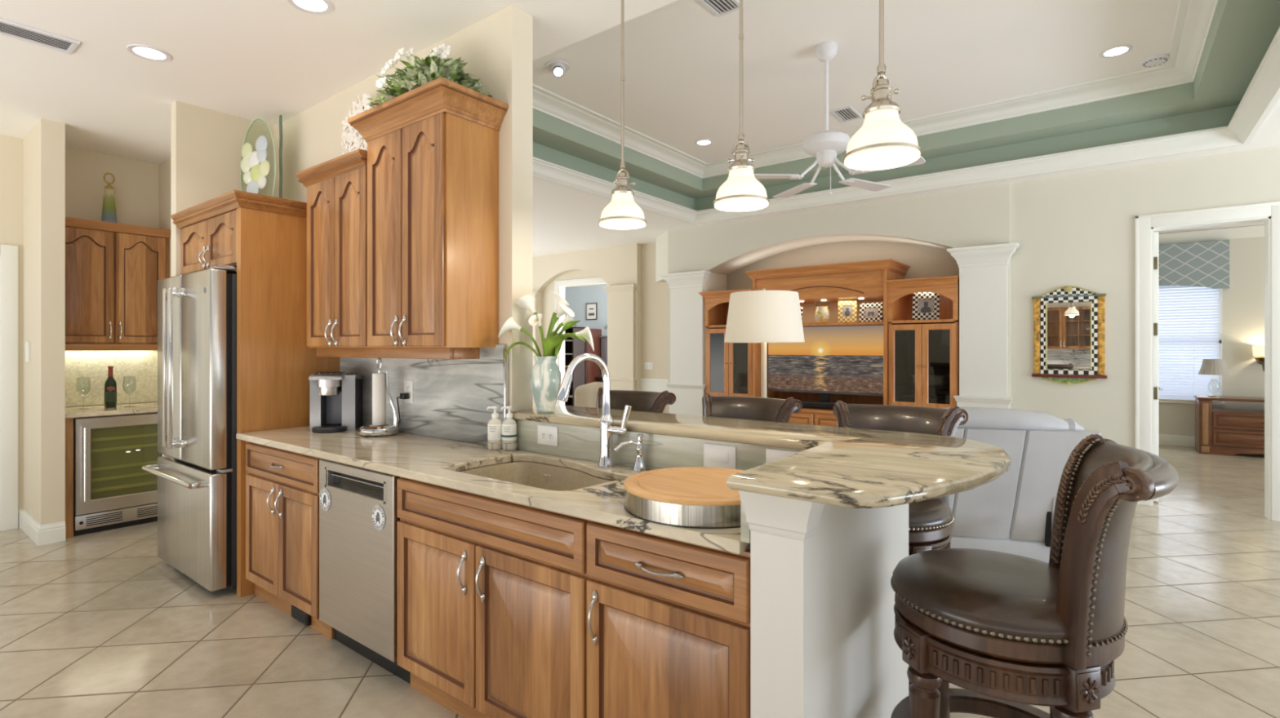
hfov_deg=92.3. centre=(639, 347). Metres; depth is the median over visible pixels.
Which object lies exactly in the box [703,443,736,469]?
wall switch
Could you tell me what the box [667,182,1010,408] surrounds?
wall
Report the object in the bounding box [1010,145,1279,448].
wall
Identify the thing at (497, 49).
wall
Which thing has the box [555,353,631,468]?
kitchen faucet
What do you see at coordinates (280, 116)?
glass strip
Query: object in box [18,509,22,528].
baseboard
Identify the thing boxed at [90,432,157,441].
shelf
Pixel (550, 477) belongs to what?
sink
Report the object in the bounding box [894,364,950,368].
shelf
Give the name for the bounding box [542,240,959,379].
wall
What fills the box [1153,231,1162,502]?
bedroom door
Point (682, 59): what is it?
ceiling
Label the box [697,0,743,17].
ceiling vent
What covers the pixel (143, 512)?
grille
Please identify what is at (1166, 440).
baseboard
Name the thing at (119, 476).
shelf
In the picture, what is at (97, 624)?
floor
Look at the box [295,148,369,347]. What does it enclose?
upper cabinet
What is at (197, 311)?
refrigerator
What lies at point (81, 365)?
backsplash
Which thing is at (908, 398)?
receiver
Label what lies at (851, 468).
countertop
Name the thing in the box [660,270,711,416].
column
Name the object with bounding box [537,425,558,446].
power outlet
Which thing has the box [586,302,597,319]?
wall picture
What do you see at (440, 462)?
countertop
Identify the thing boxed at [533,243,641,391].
wall
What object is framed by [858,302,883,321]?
picture frame
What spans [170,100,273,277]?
wall
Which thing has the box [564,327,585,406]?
bookcase
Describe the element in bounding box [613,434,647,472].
soap dispenser
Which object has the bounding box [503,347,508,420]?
trim
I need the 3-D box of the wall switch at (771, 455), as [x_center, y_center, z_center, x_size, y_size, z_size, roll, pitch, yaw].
[0.476,0.382,2.031,0.130,0.085,0.010,0,0,38]
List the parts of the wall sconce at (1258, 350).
lamp shade, arm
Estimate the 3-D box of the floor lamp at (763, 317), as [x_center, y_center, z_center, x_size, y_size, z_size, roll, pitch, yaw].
[0.807,0.498,4.000,0.512,1.774,0.512,0,0,38]
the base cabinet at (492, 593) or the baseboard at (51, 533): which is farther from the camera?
the baseboard at (51, 533)
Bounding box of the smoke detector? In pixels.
[1140,53,1169,66]
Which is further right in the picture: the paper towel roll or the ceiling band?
the ceiling band
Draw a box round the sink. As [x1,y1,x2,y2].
[459,462,618,491]
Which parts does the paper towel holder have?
post, arm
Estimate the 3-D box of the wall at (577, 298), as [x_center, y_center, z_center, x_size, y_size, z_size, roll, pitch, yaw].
[-1.197,-0.115,12.559,7.200,3.000,2.980,0,0,38]
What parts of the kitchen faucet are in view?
spout, lever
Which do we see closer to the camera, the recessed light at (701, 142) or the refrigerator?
the refrigerator
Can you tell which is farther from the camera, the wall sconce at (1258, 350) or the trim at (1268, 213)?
the wall sconce at (1258, 350)
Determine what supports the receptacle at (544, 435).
attached to the power outlet at (547, 435)
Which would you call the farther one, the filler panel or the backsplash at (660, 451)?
the filler panel
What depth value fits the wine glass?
4.96 m
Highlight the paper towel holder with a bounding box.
[358,358,399,436]
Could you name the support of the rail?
attached to the upper cabinet at (337, 187)
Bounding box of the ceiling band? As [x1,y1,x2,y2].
[533,0,1279,210]
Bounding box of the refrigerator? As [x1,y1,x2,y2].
[142,265,236,591]
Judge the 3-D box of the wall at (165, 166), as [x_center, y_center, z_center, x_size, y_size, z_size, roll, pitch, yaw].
[-3.520,-0.115,4.942,1.715,3.000,0.130,0,0,38]
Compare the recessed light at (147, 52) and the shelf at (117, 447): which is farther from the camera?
the shelf at (117, 447)
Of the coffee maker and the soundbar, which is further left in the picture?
the coffee maker
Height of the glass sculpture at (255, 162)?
0.685 m
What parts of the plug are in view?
cord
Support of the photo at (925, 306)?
attached to the picture frame at (926, 305)
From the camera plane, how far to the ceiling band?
5.48 m
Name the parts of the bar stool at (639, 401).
backrest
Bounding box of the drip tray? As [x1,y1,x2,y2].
[311,425,346,433]
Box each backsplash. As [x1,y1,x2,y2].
[65,351,157,406]
[340,344,506,445]
[514,419,803,471]
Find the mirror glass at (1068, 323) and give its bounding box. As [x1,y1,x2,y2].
[1047,302,1090,369]
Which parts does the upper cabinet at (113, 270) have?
door, handle, crown, handle, door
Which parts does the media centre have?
glass door, crown, glass door, drawer, drawer, crown, frame, lit panel, glass door, crown, glass door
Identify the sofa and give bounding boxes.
[942,406,1101,563]
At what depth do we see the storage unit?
7.90 m
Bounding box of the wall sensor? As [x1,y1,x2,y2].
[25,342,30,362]
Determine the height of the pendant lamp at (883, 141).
1.085 m
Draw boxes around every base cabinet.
[245,441,334,639]
[397,476,589,717]
[586,520,750,717]
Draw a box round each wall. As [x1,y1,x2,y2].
[0,133,159,528]
[22,118,65,524]
[159,158,170,277]
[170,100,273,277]
[273,4,648,470]
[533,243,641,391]
[533,292,539,408]
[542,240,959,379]
[564,284,607,336]
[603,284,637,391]
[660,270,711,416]
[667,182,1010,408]
[738,490,908,717]
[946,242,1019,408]
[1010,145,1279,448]
[1158,236,1264,436]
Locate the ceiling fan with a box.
[754,40,925,198]
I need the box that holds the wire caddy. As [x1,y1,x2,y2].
[486,441,518,452]
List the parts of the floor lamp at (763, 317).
lamp shade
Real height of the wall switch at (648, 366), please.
0.110 m
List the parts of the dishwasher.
pocket trim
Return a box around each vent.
[0,17,79,54]
[291,604,311,626]
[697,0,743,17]
[829,106,862,122]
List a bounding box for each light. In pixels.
[65,343,157,351]
[126,44,171,62]
[287,0,333,14]
[544,60,569,77]
[694,139,713,146]
[1099,44,1133,57]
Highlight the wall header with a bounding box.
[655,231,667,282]
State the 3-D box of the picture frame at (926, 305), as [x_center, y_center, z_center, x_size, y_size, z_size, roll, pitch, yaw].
[3.085,-0.447,6.624,0.265,0.303,0.099,0,0,31]
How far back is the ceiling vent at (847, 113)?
5.70 m
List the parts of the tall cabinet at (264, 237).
door, handle, handle, door, crown, panel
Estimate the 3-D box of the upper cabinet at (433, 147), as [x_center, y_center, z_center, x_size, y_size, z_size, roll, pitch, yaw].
[-1.047,-0.578,2.998,0.790,1.153,0.369,0,0,38]
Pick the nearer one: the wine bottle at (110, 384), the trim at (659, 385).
the wine bottle at (110, 384)
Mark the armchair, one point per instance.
(585, 396)
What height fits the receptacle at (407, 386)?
0.075 m
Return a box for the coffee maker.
[308,371,362,433]
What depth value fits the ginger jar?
7.37 m
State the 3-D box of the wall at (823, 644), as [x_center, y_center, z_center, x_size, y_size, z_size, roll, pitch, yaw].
[0.595,0.858,1.780,0.183,1.055,0.951,0,0,38]
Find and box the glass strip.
[279,115,282,198]
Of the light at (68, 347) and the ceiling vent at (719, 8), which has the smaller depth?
the ceiling vent at (719, 8)
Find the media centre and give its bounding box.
[698,258,959,426]
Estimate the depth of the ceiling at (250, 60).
3.50 m
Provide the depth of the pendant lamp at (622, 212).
2.63 m
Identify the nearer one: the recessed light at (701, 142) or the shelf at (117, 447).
the shelf at (117, 447)
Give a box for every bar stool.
[595,387,675,413]
[702,392,802,422]
[832,400,968,696]
[890,434,1178,717]
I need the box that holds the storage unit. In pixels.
[1194,395,1264,456]
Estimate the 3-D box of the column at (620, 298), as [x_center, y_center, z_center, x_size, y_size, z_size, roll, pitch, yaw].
[-0.313,0.200,9.639,0.620,2.370,0.096,0,0,38]
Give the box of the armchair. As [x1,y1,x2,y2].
[574,382,668,413]
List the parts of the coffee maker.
lid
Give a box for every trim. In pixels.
[0,244,17,531]
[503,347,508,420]
[533,0,1218,178]
[533,26,1279,224]
[554,276,608,406]
[640,378,667,392]
[740,498,750,543]
[1134,201,1279,521]
[1158,225,1264,244]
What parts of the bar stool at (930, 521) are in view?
nailhead trim, backrest, seat frame, seat, nailhead trim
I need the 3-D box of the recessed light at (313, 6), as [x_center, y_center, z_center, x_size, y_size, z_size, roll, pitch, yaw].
[-1.541,-1.611,2.871,0.194,0.005,0.194,0,0,38]
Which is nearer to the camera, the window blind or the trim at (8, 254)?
the trim at (8, 254)
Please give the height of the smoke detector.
0.030 m
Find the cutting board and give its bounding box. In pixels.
[623,466,744,528]
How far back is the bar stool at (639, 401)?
3.47 m
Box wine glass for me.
[122,376,136,406]
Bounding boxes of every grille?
[74,502,157,530]
[291,604,306,624]
[801,402,834,408]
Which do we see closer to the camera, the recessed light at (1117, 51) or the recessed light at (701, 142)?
the recessed light at (1117, 51)
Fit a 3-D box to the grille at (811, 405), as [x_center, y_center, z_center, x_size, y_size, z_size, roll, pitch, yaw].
[1.994,0.671,7.274,1.020,0.047,0.006,0,0,38]
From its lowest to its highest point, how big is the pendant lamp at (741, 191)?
1.085 m
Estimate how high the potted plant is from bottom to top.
0.305 m
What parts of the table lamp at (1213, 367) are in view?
stem, lamp shade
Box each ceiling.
[0,0,1279,257]
[533,0,1179,163]
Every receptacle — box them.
[405,384,409,397]
[541,431,553,439]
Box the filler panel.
[65,417,73,538]
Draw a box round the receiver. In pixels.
[897,395,950,404]
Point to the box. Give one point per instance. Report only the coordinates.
(934, 380)
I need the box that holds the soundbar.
[800,400,856,408]
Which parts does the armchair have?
backrest, arm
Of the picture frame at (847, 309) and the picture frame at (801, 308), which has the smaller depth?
the picture frame at (847, 309)
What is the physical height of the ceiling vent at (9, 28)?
0.012 m
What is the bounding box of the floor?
[0,444,1279,717]
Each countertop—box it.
[65,402,157,418]
[235,426,750,555]
[505,405,1011,508]
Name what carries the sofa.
on the floor
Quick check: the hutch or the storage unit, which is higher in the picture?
the hutch
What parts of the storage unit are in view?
post, post panel, rail, drawer, drawer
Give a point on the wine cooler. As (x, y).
(112, 491)
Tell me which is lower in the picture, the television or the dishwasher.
the dishwasher
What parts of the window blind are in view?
rail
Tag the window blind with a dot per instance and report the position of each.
(1180, 384)
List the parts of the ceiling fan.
blade, blade, rod, motor, pull chain, blade, blade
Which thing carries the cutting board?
on the countertop at (440, 462)
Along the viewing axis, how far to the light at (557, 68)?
4.71 m
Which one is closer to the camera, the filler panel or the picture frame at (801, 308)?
the filler panel
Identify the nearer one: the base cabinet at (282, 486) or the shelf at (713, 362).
the base cabinet at (282, 486)
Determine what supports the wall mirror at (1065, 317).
attached to the wall at (1077, 229)
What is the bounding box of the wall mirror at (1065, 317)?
[1031,285,1106,384]
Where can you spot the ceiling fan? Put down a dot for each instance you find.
(825, 145)
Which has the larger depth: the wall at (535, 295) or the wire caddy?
the wall at (535, 295)
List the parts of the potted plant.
flower, flower, flower, flower, flower, flower, flower, flower, flower, flower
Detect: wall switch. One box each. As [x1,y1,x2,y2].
[644,362,653,369]
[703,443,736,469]
[765,448,798,463]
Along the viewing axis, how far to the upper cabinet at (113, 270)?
4.92 m
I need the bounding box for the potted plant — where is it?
[364,43,493,111]
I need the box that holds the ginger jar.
[814,302,830,323]
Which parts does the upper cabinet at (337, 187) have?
door, handle, crown, handle, door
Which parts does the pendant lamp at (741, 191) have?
rod, lamp shade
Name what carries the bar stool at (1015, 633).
on the floor
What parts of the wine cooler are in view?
handle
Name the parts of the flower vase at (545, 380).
flower stem, flower stem, flower stem, flower stem, flower stem, flower stem, flower stem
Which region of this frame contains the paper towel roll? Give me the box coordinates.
[372,373,386,425]
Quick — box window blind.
[1158,285,1220,402]
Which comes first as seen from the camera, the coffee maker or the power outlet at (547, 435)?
the power outlet at (547, 435)
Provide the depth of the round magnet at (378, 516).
2.53 m
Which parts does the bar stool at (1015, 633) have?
leg, leg, nailhead trim, seat, seat frame, leg, leg, nailhead trim, nailhead trim, rail, nailhead trim, backrest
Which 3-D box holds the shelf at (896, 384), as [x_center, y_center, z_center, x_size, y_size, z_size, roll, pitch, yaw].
[3.172,0.401,6.731,0.617,0.008,0.600,0,0,38]
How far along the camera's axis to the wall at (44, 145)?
4.39 m
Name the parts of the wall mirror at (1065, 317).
crest trim, checkered frame, apron trim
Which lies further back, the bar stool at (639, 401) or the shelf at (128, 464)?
the shelf at (128, 464)
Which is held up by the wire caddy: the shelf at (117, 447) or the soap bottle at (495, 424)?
the soap bottle at (495, 424)
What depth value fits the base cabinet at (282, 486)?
3.09 m
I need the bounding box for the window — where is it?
[1158,288,1225,405]
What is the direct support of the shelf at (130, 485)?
attached to the wine cooler
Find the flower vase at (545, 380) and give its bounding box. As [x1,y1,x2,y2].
[497,291,594,413]
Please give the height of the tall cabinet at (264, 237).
2.247 m
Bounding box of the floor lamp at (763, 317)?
[724,288,804,397]
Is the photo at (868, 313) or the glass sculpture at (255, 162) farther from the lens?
the photo at (868, 313)
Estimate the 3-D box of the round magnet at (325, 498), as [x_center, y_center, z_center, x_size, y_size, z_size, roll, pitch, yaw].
[-1.441,0.695,2.811,0.100,0.100,0.004,0,0,38]
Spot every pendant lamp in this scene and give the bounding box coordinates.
[598,0,646,229]
[713,0,769,211]
[842,0,921,170]
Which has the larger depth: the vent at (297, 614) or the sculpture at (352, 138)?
the sculpture at (352, 138)
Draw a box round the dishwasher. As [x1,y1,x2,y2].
[319,458,410,684]
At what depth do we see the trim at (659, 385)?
9.40 m
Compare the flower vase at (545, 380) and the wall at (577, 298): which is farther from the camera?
the wall at (577, 298)
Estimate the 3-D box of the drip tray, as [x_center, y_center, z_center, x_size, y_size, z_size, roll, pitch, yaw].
[-1.744,0.457,3.444,0.175,0.028,0.135,0,0,-12]
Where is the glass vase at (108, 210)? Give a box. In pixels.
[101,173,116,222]
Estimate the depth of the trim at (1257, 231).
8.41 m
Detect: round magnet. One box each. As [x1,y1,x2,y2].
[320,488,330,511]
[371,505,385,529]
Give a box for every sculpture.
[240,117,276,196]
[341,93,377,155]
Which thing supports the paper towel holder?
on the countertop at (440, 462)
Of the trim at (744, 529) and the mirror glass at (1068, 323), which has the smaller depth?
the trim at (744, 529)
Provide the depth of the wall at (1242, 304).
8.28 m
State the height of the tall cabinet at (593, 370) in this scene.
1.800 m
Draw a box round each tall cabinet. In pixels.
[170,190,340,597]
[585,328,601,384]
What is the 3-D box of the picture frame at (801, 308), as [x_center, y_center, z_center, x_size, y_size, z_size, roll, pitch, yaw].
[1.936,-0.402,7.658,0.200,0.219,0.099,0,0,38]
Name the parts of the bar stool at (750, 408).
nailhead trim, backrest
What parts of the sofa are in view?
panel, panel, panel, panel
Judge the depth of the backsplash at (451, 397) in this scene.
3.19 m
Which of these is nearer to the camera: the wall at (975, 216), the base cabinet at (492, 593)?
the base cabinet at (492, 593)
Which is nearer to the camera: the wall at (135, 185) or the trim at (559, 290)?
the wall at (135, 185)
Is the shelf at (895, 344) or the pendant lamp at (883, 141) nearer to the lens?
the pendant lamp at (883, 141)
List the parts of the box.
lid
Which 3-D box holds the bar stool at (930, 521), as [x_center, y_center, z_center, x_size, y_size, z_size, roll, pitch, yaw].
[0.983,0.808,2.425,0.537,1.153,0.600,0,0,30]
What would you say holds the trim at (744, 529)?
attached to the wall at (823, 644)
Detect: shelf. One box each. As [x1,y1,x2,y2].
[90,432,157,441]
[90,443,157,453]
[90,460,157,471]
[90,471,151,482]
[90,480,157,493]
[712,362,747,364]
[715,376,747,380]
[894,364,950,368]
[894,382,950,386]
[895,343,950,345]
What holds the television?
on the media centre
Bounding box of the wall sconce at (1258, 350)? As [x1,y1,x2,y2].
[1252,345,1264,371]
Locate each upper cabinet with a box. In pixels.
[65,217,170,351]
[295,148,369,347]
[347,76,508,347]
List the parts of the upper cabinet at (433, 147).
door, handle, handle, door, crown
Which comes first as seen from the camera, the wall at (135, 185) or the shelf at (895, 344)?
the wall at (135, 185)
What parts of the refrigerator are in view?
door, handle, handle, freezer drawer, door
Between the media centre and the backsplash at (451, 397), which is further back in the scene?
the media centre
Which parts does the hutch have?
door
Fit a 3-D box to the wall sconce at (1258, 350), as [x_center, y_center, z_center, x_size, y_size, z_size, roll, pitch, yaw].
[8.191,0.140,8.061,0.230,0.340,0.234,0,0,38]
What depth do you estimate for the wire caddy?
2.79 m
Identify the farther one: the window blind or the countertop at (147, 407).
the window blind
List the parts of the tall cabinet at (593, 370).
door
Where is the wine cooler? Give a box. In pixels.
[73,412,167,536]
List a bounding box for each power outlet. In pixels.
[404,380,413,403]
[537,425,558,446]
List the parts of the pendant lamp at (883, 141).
rod, bulb, lamp shade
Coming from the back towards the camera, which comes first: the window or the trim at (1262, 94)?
the window
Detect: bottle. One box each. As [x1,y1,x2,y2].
[104,366,116,408]
[486,405,502,449]
[500,406,516,450]
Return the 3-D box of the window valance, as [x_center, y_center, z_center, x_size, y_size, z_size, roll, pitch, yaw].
[7.344,-1.133,8.793,1.575,0.655,0.104,0,0,38]
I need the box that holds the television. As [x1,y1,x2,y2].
[767,324,883,408]
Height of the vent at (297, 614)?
0.083 m
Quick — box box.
[911,374,949,385]
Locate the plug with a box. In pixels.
[396,393,408,423]
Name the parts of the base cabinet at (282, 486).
door, handle, handle, handle, drawer, door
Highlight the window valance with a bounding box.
[1158,240,1229,288]
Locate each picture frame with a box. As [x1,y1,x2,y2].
[800,306,803,320]
[837,299,857,322]
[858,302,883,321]
[912,292,939,319]
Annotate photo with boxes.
[842,306,852,316]
[864,307,877,317]
[918,299,933,313]
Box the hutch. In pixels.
[595,336,607,382]
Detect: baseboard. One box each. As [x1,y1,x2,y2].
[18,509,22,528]
[20,509,65,546]
[1158,434,1195,447]
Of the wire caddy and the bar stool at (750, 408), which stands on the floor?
the bar stool at (750, 408)
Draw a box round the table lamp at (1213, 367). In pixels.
[1197,359,1230,397]
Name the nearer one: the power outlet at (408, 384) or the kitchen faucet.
the kitchen faucet
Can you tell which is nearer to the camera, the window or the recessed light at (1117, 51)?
the recessed light at (1117, 51)
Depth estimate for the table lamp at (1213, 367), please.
8.05 m
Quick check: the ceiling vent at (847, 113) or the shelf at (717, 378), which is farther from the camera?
the shelf at (717, 378)
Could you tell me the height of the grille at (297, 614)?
0.064 m
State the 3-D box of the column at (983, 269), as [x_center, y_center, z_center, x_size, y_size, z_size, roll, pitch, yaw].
[3.382,0.190,6.073,0.615,2.390,0.152,0,0,38]
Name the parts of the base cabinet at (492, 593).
door, handle, handle, drawer, door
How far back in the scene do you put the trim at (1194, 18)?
5.37 m
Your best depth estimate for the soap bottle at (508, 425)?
2.79 m
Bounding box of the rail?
[316,347,479,359]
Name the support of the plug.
attached to the power outlet at (408, 384)
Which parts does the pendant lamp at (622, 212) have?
lamp shade, rod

